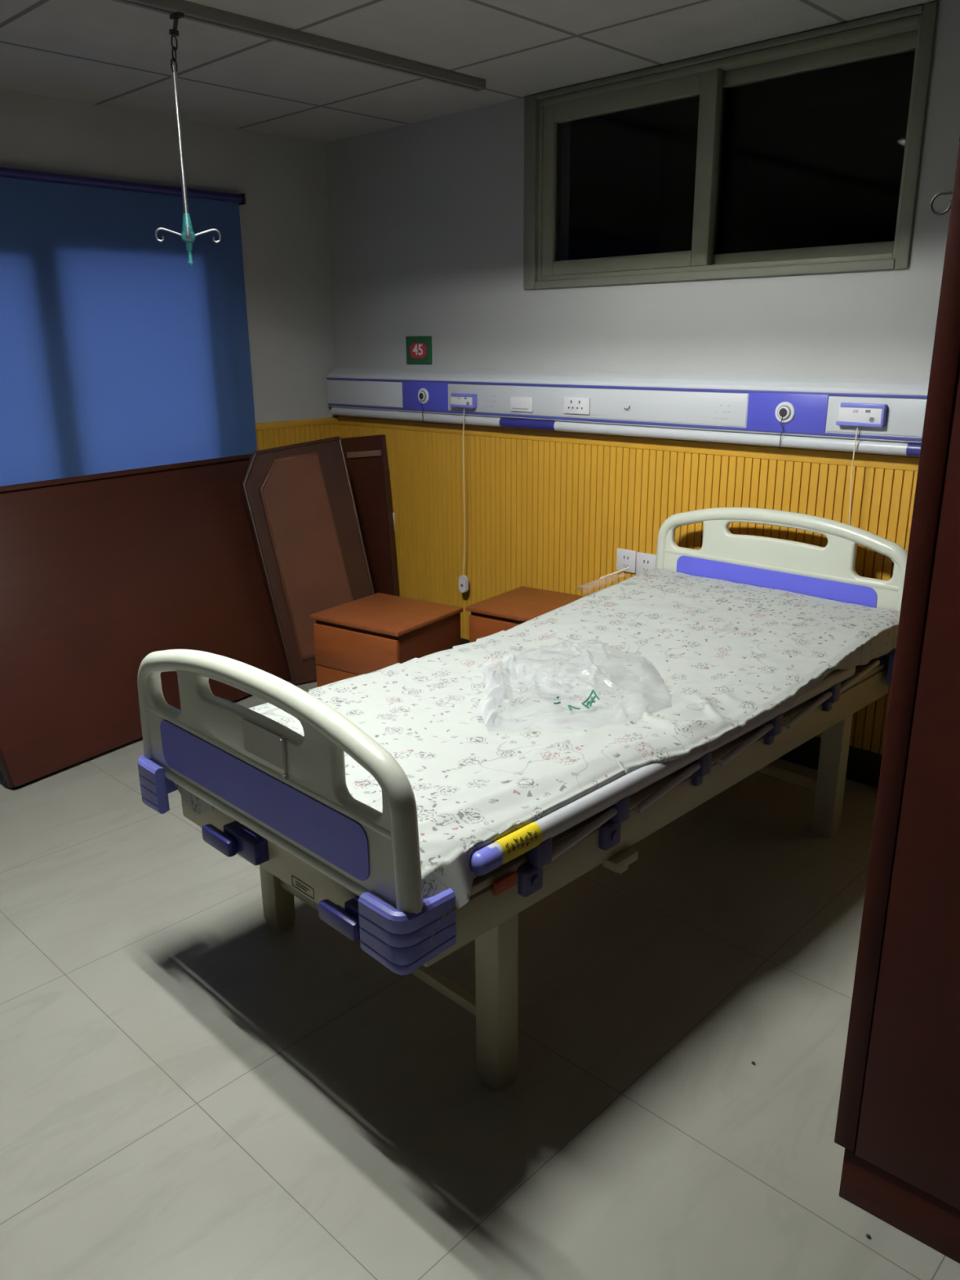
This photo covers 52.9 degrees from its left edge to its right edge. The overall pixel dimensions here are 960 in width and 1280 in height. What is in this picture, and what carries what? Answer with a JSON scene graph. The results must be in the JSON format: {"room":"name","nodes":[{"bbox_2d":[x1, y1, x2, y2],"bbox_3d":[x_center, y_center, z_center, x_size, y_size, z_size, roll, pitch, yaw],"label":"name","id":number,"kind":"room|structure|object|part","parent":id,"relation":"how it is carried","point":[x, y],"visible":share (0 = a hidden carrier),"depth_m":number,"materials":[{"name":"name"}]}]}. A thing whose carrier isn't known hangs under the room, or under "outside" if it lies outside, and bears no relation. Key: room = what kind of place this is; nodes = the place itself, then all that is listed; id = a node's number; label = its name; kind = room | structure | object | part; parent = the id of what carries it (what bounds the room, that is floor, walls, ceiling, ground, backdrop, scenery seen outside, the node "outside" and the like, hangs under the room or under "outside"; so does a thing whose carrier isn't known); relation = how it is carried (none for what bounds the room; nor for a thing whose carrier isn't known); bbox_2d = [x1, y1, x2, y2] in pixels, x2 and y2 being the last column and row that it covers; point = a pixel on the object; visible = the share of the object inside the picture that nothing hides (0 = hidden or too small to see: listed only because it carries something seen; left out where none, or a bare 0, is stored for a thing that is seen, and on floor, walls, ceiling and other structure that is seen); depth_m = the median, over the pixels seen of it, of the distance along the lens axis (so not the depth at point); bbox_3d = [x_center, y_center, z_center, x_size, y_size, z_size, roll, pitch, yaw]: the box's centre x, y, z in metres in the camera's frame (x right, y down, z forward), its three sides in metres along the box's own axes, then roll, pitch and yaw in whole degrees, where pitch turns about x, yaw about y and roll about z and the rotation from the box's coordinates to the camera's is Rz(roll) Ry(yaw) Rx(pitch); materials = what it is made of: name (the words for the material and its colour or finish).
{"room":"hospital room","nodes":[
{"label":"hospital room","id":0,"kind":"room"},
{"bbox_2d":[0,88,338,422],"bbox_3d":[-2.656,-0.626,3.075,0.200,2.364,5.400,15,23,41],"label":"wall","id":1,"kind":"structure","parent":0,"point":[284,219],"depth_m":4.36,"materials":[{"name":"paint"}]},
{"bbox_2d":[0,166,257,486],"bbox_3d":[-1.810,-1.128,3.653,0.055,1.230,2.226,15,23,41],"label":"roller blind","id":2,"kind":"object","parent":1,"relation":"attached to","point":[118,353],"visible":0.87,"depth_m":3.95,"materials":[{"name":"blue fabric"}]},
{"bbox_2d":[255,417,338,450],"bbox_3d":[-0.883,-0.601,4.850,0.021,0.987,0.515,15,23,41],"label":"trim","id":3,"kind":"structure","parent":1,"relation":"attached to","point":[277,433],"depth_m":4.69,"materials":[{"name":"yellow wood"}]},
{"bbox_3d":[-0.887,-1.057,4.708,0.021,0.032,0.515,15,23,41],"label":"rail","id":4,"kind":"part","parent":3,"relation":"part of","materials":[{"name":"yellow wood"}]},
{"bbox_2d":[0,0,941,142],"bbox_3d":[-0.720,-1.366,1.040,5.400,0.220,5.600,15,23,41],"label":"ceiling","id":5,"kind":"structure","parent":0,"point":[108,53],"depth_m":3.06,"materials":[{"name":"tile"}]},
{"bbox_2d":[111,0,485,91],"bbox_3d":[-1.347,-1.563,2.120,0.050,0.032,3.906,15,23,41],"label":"ceiling track","id":6,"kind":"object","parent":5,"relation":"attached to","point":[193,11],"visible":1,"depth_m":2.91,"materials":[{"name":"metal"}]},
{"bbox_2d":[155,11,221,266],"bbox_3d":[-0.860,-1.418,2.766,0.170,0.646,0.098,3,18,12],"label":"hanger","id":7,"kind":"object","parent":6,"relation":"hanging from","point":[188,236],"visible":1,"depth_m":2.78,"materials":[{"name":"grey metal"}]},
{"bbox_3d":[-0.909,-1.185,2.824,0.081,0.039,0.014,-5,18,-14],"label":"hook arm","id":8,"kind":"part","parent":7,"relation":"part of","materials":[{"name":"silver metal"}]},
{"bbox_3d":[-0.853,-1.634,2.691,0.020,0.095,0.021,15,23,41],"label":"chain","id":9,"kind":"part","parent":7,"relation":"part of","materials":[{"name":"grey metal"}]},
{"bbox_3d":[-0.859,-1.413,2.767,0.016,0.418,0.014,15,23,41],"label":"rod","id":10,"kind":"part","parent":7,"relation":"part of","materials":[{"name":"silver metal"}]},
{"bbox_3d":[-0.850,-1.181,2.810,0.014,0.039,0.046,-5,18,-14],"label":"hook arm","id":11,"kind":"part","parent":7,"relation":"part of","materials":[{"name":"silver metal"}]},
{"bbox_3d":[-0.806,-1.194,2.850,0.081,0.039,0.014,-5,18,-14],"label":"hook arm","id":12,"kind":"part","parent":7,"relation":"part of","materials":[{"name":"silver metal"}]},
{"bbox_2d":[0,679,959,1279],"bbox_3d":[-0.699,1.045,1.785,5.400,0.100,5.600,15,23,41],"label":"floor","id":13,"kind":"structure","parent":0,"point":[192,1087],"depth_m":2.04,"materials":[{"name":"tile"}]},
{"bbox_2d":[0,453,288,787],"bbox_3d":[-1.347,-0.175,3.909,0.421,0.985,1.569,11,20,32],"label":"wooden board","id":14,"kind":"object","parent":13,"relation":"on","point":[102,573],"visible":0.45,"depth_m":3.73,"materials":[{"name":"red wood"}]},
{"bbox_2d":[240,435,374,685],"bbox_3d":[-0.757,-0.366,4.413,0.553,1.070,0.370,-11,20,-31],"label":"wooden panel","id":15,"kind":"object","parent":13,"relation":"on","point":[299,500],"visible":0.81,"depth_m":4.35,"materials":[{"name":"brown wood"}]},
{"bbox_3d":[-0.766,-0.379,4.368,0.342,0.906,0.312,15,23,41],"label":"raised panel","id":16,"kind":"part","parent":15,"relation":"part of","materials":[{"name":"brown wood"}]},
{"bbox_2d":[341,434,399,595],"bbox_3d":[-0.543,-0.515,4.834,0.416,1.020,0.090,14,22,39],"label":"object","id":17,"kind":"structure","parent":13,"relation":"on","point":[366,456],"depth_m":4.77,"materials":[{"name":"red wood"}]},
{"bbox_3d":[-0.433,-0.503,4.737,0.033,0.986,0.150,-7,18,-21],"label":"edge rail","id":18,"kind":"part","parent":17,"relation":"part of","materials":[{"name":"brown wood"}]},
{"bbox_2d":[309,592,462,687],"bbox_3d":[-0.360,0.111,3.831,0.440,0.470,0.408,11,21,33],"label":"nightstand","id":19,"kind":"object","parent":13,"relation":"on","point":[365,635],"visible":0.56,"depth_m":3.68,"materials":[{"name":"red wood"}]},
{"bbox_3d":[-0.468,0.230,3.705,0.416,0.209,0.016,11,21,33],"label":"door","id":20,"kind":"part","parent":19,"relation":"part of","materials":[{"name":"red wood"}]},
{"bbox_3d":[-0.469,0.047,3.648,0.416,0.166,0.016,11,21,33],"label":"drawer","id":21,"kind":"part","parent":19,"relation":"part of","materials":[{"name":"red wood"}]},
{"bbox_2d":[137,506,907,1090],"bbox_3d":[0.278,0.230,2.655,2.115,0.927,0.956,-17,24,-42],"label":"hospital bed","id":22,"kind":"object","parent":13,"relation":"on","point":[282,798],"visible":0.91,"depth_m":1.98,"materials":[{"name":"beige plastic"}]},
{"bbox_3d":[-0.493,0.428,2.047,0.044,0.052,0.125,-17,24,-42],"label":"crank handle","id":23,"kind":"part","parent":22,"relation":"part of","materials":[{"name":"blue plastic"}]},
{"bbox_3d":[-0.409,0.432,1.999,0.030,0.130,0.800,-17,24,-42],"label":"rail","id":24,"kind":"part","parent":22,"relation":"part of","materials":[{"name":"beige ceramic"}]},
{"bbox_3d":[-0.532,0.526,2.490,0.060,0.448,0.068,-17,24,-42],"label":"leg","id":25,"kind":"part","parent":22,"relation":"part of","materials":[{"name":"beige metal"}]},
{"bbox_3d":[-0.441,0.220,1.903,0.954,0.352,0.047,16,24,43],"label":"footboard","id":26,"kind":"part","parent":22,"relation":"part of","materials":[{"name":"beige plastic"}]},
{"bbox_3d":[-0.193,0.515,1.759,0.044,0.052,0.125,-17,24,-42],"label":"crank handle","id":27,"kind":"part","parent":22,"relation":"part of","materials":[{"name":"blue plastic"}]},
{"bbox_3d":[0.034,0.689,1.948,0.060,0.448,0.068,-17,24,-42],"label":"leg","id":28,"kind":"part","parent":22,"relation":"part of","materials":[{"name":"beige metal"}]},
{"bbox_2d":[505,831,537,853],"bbox_3d":[0.077,0.377,1.798,0.012,0.023,0.082,16,24,43],"label":"print","id":29,"kind":"object","parent":22,"relation":"on","point":[517,842],"depth_m":1.80,"materials":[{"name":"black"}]},
{"bbox_2d":[575,567,629,589],"bbox_3d":[0.430,-0.211,3.365,0.049,0.048,0.266,15,23,41],"label":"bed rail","id":30,"kind":"object","parent":22,"relation":"attached to","point":[626,568],"visible":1,"depth_m":3.38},
{"bbox_3d":[0.476,-0.236,3.405,0.138,0.026,0.008,-13,21,-35],"label":"wrapper rod","id":31,"kind":"part","parent":30,"relation":"part of","materials":[{"name":"beige"}]},
{"bbox_3d":[0.307,0.484,2.107,0.080,0.035,0.037,-17,24,-42],"label":"rail bolt plate","id":32,"kind":"part","parent":22,"relation":"part of","materials":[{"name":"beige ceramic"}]},
{"bbox_3d":[0.582,0.331,2.383,1.955,0.090,0.040,-17,24,-42],"label":"rail","id":33,"kind":"part","parent":22,"relation":"part of","materials":[{"name":"silver metal"}]},
{"bbox_3d":[0.991,-0.230,3.262,0.047,0.418,0.954,-17,24,-42],"label":"headboard","id":34,"kind":"part","parent":22,"relation":"part of","materials":[{"name":"beige plastic"}]},
{"bbox_3d":[1.077,0.372,2.942,0.060,0.448,0.068,-17,24,-42],"label":"leg","id":35,"kind":"part","parent":22,"relation":"part of","materials":[{"name":"beige metal"}]},
{"bbox_3d":[0.972,0.013,3.315,0.800,0.130,0.030,16,24,43],"label":"rail","id":36,"kind":"part","parent":22,"relation":"part of","materials":[{"name":"beige"}]},
{"bbox_2d":[465,586,585,642],"bbox_3d":[0.241,0.079,3.917,0.440,0.470,0.408,12,21,34],"label":"nightstand","id":37,"kind":"object","parent":13,"relation":"on","point":[506,611],"visible":0.27,"depth_m":3.81,"materials":[{"name":"red wood"}]},
{"bbox_3d":[0.129,0.015,3.736,0.416,0.166,0.016,12,21,34],"label":"drawer","id":38,"kind":"part","parent":37,"relation":"part of","materials":[{"name":"red wood"}]},
{"bbox_2d":[834,136,959,1263],"bbox_3d":[1.150,0.002,1.350,0.904,2.120,0.585,14,22,39],"label":"wardrobe","id":39,"kind":"object","parent":13,"relation":"on","point":[898,1124],"visible":1,"depth_m":1.51,"materials":[{"name":"red laminate"}]},
{"bbox_3d":[0.980,0.017,1.122,0.867,2.012,0.024,14,22,39],"label":"door","id":40,"kind":"part","parent":39,"relation":"part of","materials":[{"name":"red laminate"}]},
{"bbox_2d":[929,191,952,215],"bbox_3d":[0.663,-0.611,1.343,0.071,0.032,0.010,15,23,41],"label":"wire hook","id":41,"kind":"object","parent":39,"relation":"attached to","point":[933,211],"visible":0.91,"depth_m":1.36,"materials":[{"name":"grey metal"}]},
{"bbox_2d":[324,0,959,456],"bbox_3d":[1.158,-0.723,3.280,5.400,2.364,0.200,15,23,41],"label":"wall","id":42,"kind":"structure","parent":0,"point":[426,217],"depth_m":3.83,"materials":[{"name":"paint"}]},
{"bbox_2d":[392,512,395,530],"bbox_3d":[-0.454,-0.589,4.763,0.090,0.088,0.012,15,23,41],"label":"wall switch","id":43,"kind":"object","parent":42,"relation":"attached to","point":[393,513],"visible":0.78,"depth_m":4.73,"materials":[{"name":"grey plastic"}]},
{"bbox_2d":[405,336,431,364],"bbox_3d":[-0.279,-1.316,4.381,0.168,0.122,0.010,15,23,41],"label":"number sign","id":44,"kind":"object","parent":42,"relation":"attached to","point":[419,348],"visible":1,"depth_m":4.38,"materials":[{"name":"green plastic"}]},
{"bbox_2d":[616,548,636,573],"bbox_3d":[0.579,-0.314,3.814,0.091,0.088,0.010,15,23,41],"label":"wall socket","id":45,"kind":"object","parent":42,"relation":"attached to","point":[625,558],"visible":1,"depth_m":3.81,"materials":[{"name":"grey plastic"}]},
{"bbox_2d":[326,367,928,457],"bbox_3d":[0.536,-0.883,3.631,3.528,0.232,0.107,15,23,41],"label":"bedhead panel","id":46,"kind":"object","parent":42,"relation":"attached to","point":[805,412],"visible":0.98,"depth_m":3.48,"materials":[{"name":"grey metal"}]},
{"bbox_3d":[-0.548,-1.174,4.588,0.533,0.107,0.004,15,23,41],"label":"panel","id":47,"kind":"part","parent":46,"relation":"part of","materials":[{"name":"grey"}]},
{"bbox_2d":[418,392,423,399],"bbox_3d":[-0.259,-1.089,4.306,0.030,0.030,0.007,15,23,41],"label":"socket","id":48,"kind":"object","parent":46,"relation":"attached to","point":[420,394],"depth_m":4.30,"materials":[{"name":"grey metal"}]},
{"bbox_2d":[417,387,428,404],"bbox_3d":[-0.254,-1.090,4.311,0.068,0.068,0.008,15,23,41],"label":"outlet","id":49,"kind":"object","parent":46,"relation":"attached to","point":[423,393],"depth_m":4.30,"materials":[{"name":"grey plastic"}]},
{"bbox_3d":[-0.247,-1.089,4.311,0.295,0.122,0.004,15,23,41],"label":"blue panel","id":50,"kind":"part","parent":46,"relation":"part of","materials":[{"name":"blue"}]},
{"bbox_2d":[458,408,468,592],"bbox_3d":[-0.070,-0.615,4.306,0.032,0.835,0.085,-9,19,-26],"label":"handset","id":51,"kind":"object","parent":46,"relation":"hanging from","point":[463,580],"visible":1,"depth_m":4.41,"materials":[{"name":"grey plastic"}]},
{"bbox_3d":[-0.071,-0.648,4.283,0.008,0.758,0.066,-4,17,-10],"label":"cord","id":52,"kind":"part","parent":51,"relation":"part of","materials":[{"name":"beige plastic"}]},
{"bbox_3d":[0.170,-0.960,3.928,0.120,0.058,0.008,15,23,41],"label":"blank plate","id":53,"kind":"part","parent":46,"relation":"part of","materials":[{"name":"grey plastic"}]},
{"bbox_3d":[0.376,-0.908,3.736,0.124,0.063,0.009,15,23,41],"label":"socket plate","id":54,"kind":"part","parent":46,"relation":"part of","materials":[{"name":"grey plastic"}]},
{"bbox_3d":[0.382,-0.918,3.735,1.436,0.107,0.004,15,23,41],"label":"panel","id":55,"kind":"part","parent":46,"relation":"part of","materials":[{"name":"grey"}]},
{"bbox_2d":[715,404,730,419],"bbox_3d":[0.836,-0.785,3.319,0.059,0.048,0.001,15,23,41],"label":"print","id":56,"kind":"object","parent":46,"relation":"attached to","point":[722,411],"depth_m":3.32,"materials":[{"name":"grey"}]},
{"bbox_3d":[0.996,-0.684,3.181,0.012,0.110,0.022,8,19,25],"label":"chain","id":57,"kind":"part","parent":46,"relation":"part of","materials":[{"name":"grey metal"}]},
{"bbox_2d":[778,408,786,417],"bbox_3d":[0.994,-0.744,3.157,0.030,0.030,0.007,15,23,41],"label":"socket","id":58,"kind":"object","parent":46,"relation":"attached to","point":[782,411],"depth_m":3.16,"materials":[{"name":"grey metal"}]},
{"bbox_2d":[775,401,795,422],"bbox_3d":[0.999,-0.746,3.162,0.068,0.068,0.008,15,23,41],"label":"outlet","id":59,"kind":"object","parent":46,"relation":"attached to","point":[784,411],"depth_m":3.15,"materials":[{"name":"grey plastic"}]},
{"bbox_3d":[1.004,-0.746,3.164,0.278,0.122,0.004,15,23,41],"label":"blue panel","id":60,"kind":"part","parent":46,"relation":"part of","materials":[{"name":"blue plastic"}]},
{"bbox_2d":[848,426,858,524],"bbox_3d":[1.184,-0.381,3.109,0.042,0.610,0.045,15,23,41],"label":"cord","id":61,"kind":"object","parent":46,"relation":"hanging from","point":[857,426],"visible":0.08,"depth_m":3.06,"materials":[{"name":"grey plastic"}]},
{"bbox_3d":[1.395,-0.640,2.806,0.796,0.107,0.004,15,23,41],"label":"panel","id":62,"kind":"part","parent":46,"relation":"part of","materials":[{"name":"grey plastic"}]},
{"bbox_2d":[337,415,919,755],"bbox_3d":[0.594,-0.299,3.821,3.600,0.993,0.021,15,23,41],"label":"wall paneling","id":63,"kind":"structure","parent":42,"relation":"attached to","point":[546,510],"depth_m":3.92,"materials":[{"name":"yellow wood"}]},
{"bbox_3d":[0.590,-0.753,3.681,3.600,0.042,0.021,15,23,41],"label":"rail","id":64,"kind":"part","parent":63,"relation":"part of","materials":[{"name":"silver metal"}]},
{"bbox_2d":[635,551,656,574],"bbox_3d":[0.647,-0.292,3.752,0.092,0.090,0.010,15,23,41],"label":"wall socket","id":65,"kind":"object","parent":42,"relation":"attached to","point":[645,562],"visible":0.74,"depth_m":3.75,"materials":[{"name":"grey plastic"}]},
{"bbox_2d":[460,637,882,788],"bbox_3d":[0.593,0.234,3.992,3.580,0.125,0.020,15,23,41],"label":"baseboard","id":66,"kind":"structure","parent":42,"relation":"attached to","point":[864,766],"depth_m":3.34,"materials":[{"name":"black"}]},
{"bbox_2d":[523,1,938,289],"bbox_3d":[0.766,-1.605,3.323,1.523,0.694,0.136,15,23,41],"label":"window","id":67,"kind":"structure","parent":42,"relation":"in","point":[709,81],"depth_m":3.24,"materials":[{"name":"paint"}]},
{"bbox_3d":[0.525,-1.664,3.506,0.748,0.606,0.040,15,23,41],"label":"sash","id":68,"kind":"part","parent":67,"relation":"part of","materials":[{"name":"plastic"}]},
{"bbox_3d":[1.040,-1.541,3.103,0.704,0.606,0.040,15,23,41],"label":"sash","id":69,"kind":"part","parent":67,"relation":"part of","materials":[{"name":"plastic"}]},
{"bbox_2d":[568,51,915,260],"bbox_3d":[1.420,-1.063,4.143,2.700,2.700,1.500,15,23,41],"label":"window glass","id":70,"kind":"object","parent":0,"point":[815,158],"depth_m":4.66,"materials":[{"name":"black glass"}]},
{"bbox_3d":[0.275,0.115,2.618,1.959,0.144,0.864,-17,24,-42],"label":"mattress","id":71,"kind":"object","parent":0,"visible":0},
{"bbox_2d":[173,568,900,942],"bbox_3d":[0.288,0.143,2.607,1.986,0.219,0.940,-17,24,-42],"label":"sheet","id":72,"kind":"object","parent":71,"relation":"on","point":[728,655],"visible":0.84,"depth_m":2.46,"materials":[{"name":"fabric"}]},
{"bbox_2d":[476,640,671,724],"bbox_3d":[0.243,0.084,2.506,0.489,0.071,0.632,0,17,2],"label":"plastic bag","id":73,"kind":"object","parent":72,"relation":"on","point":[493,699],"visible":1,"depth_m":2.49,"materials":[{"name":"white"}]},
{"bbox_3d":[0.031,0.123,2.448,0.066,0.032,0.439,0,17,3],"label":"bag handle","id":74,"kind":"part","parent":73,"relation":"part of","materials":[{"name":"white"}]},
{"bbox_3d":[0.129,0.086,2.527,0.081,0.042,0.297,-10,20,-29],"label":"bag handle","id":75,"kind":"part","parent":73,"relation":"part of","materials":[{"name":"white"}]},
{"bbox_2d":[567,704,579,710],"bbox_3d":[0.222,0.166,2.343,0.031,0.007,0.027,15,23,41],"label":"print","id":76,"kind":"object","parent":73,"relation":"attached to","point":[570,706],"depth_m":2.34,"materials":[{"name":"teal"}]},
{"bbox_2d":[582,689,599,708],"bbox_3d":[0.271,0.144,2.359,0.045,0.033,0.030,-14,22,-37],"label":"print","id":77,"kind":"object","parent":73,"relation":"attached to","point":[592,700],"depth_m":2.36,"materials":[{"name":"teal paint"}]}
]}

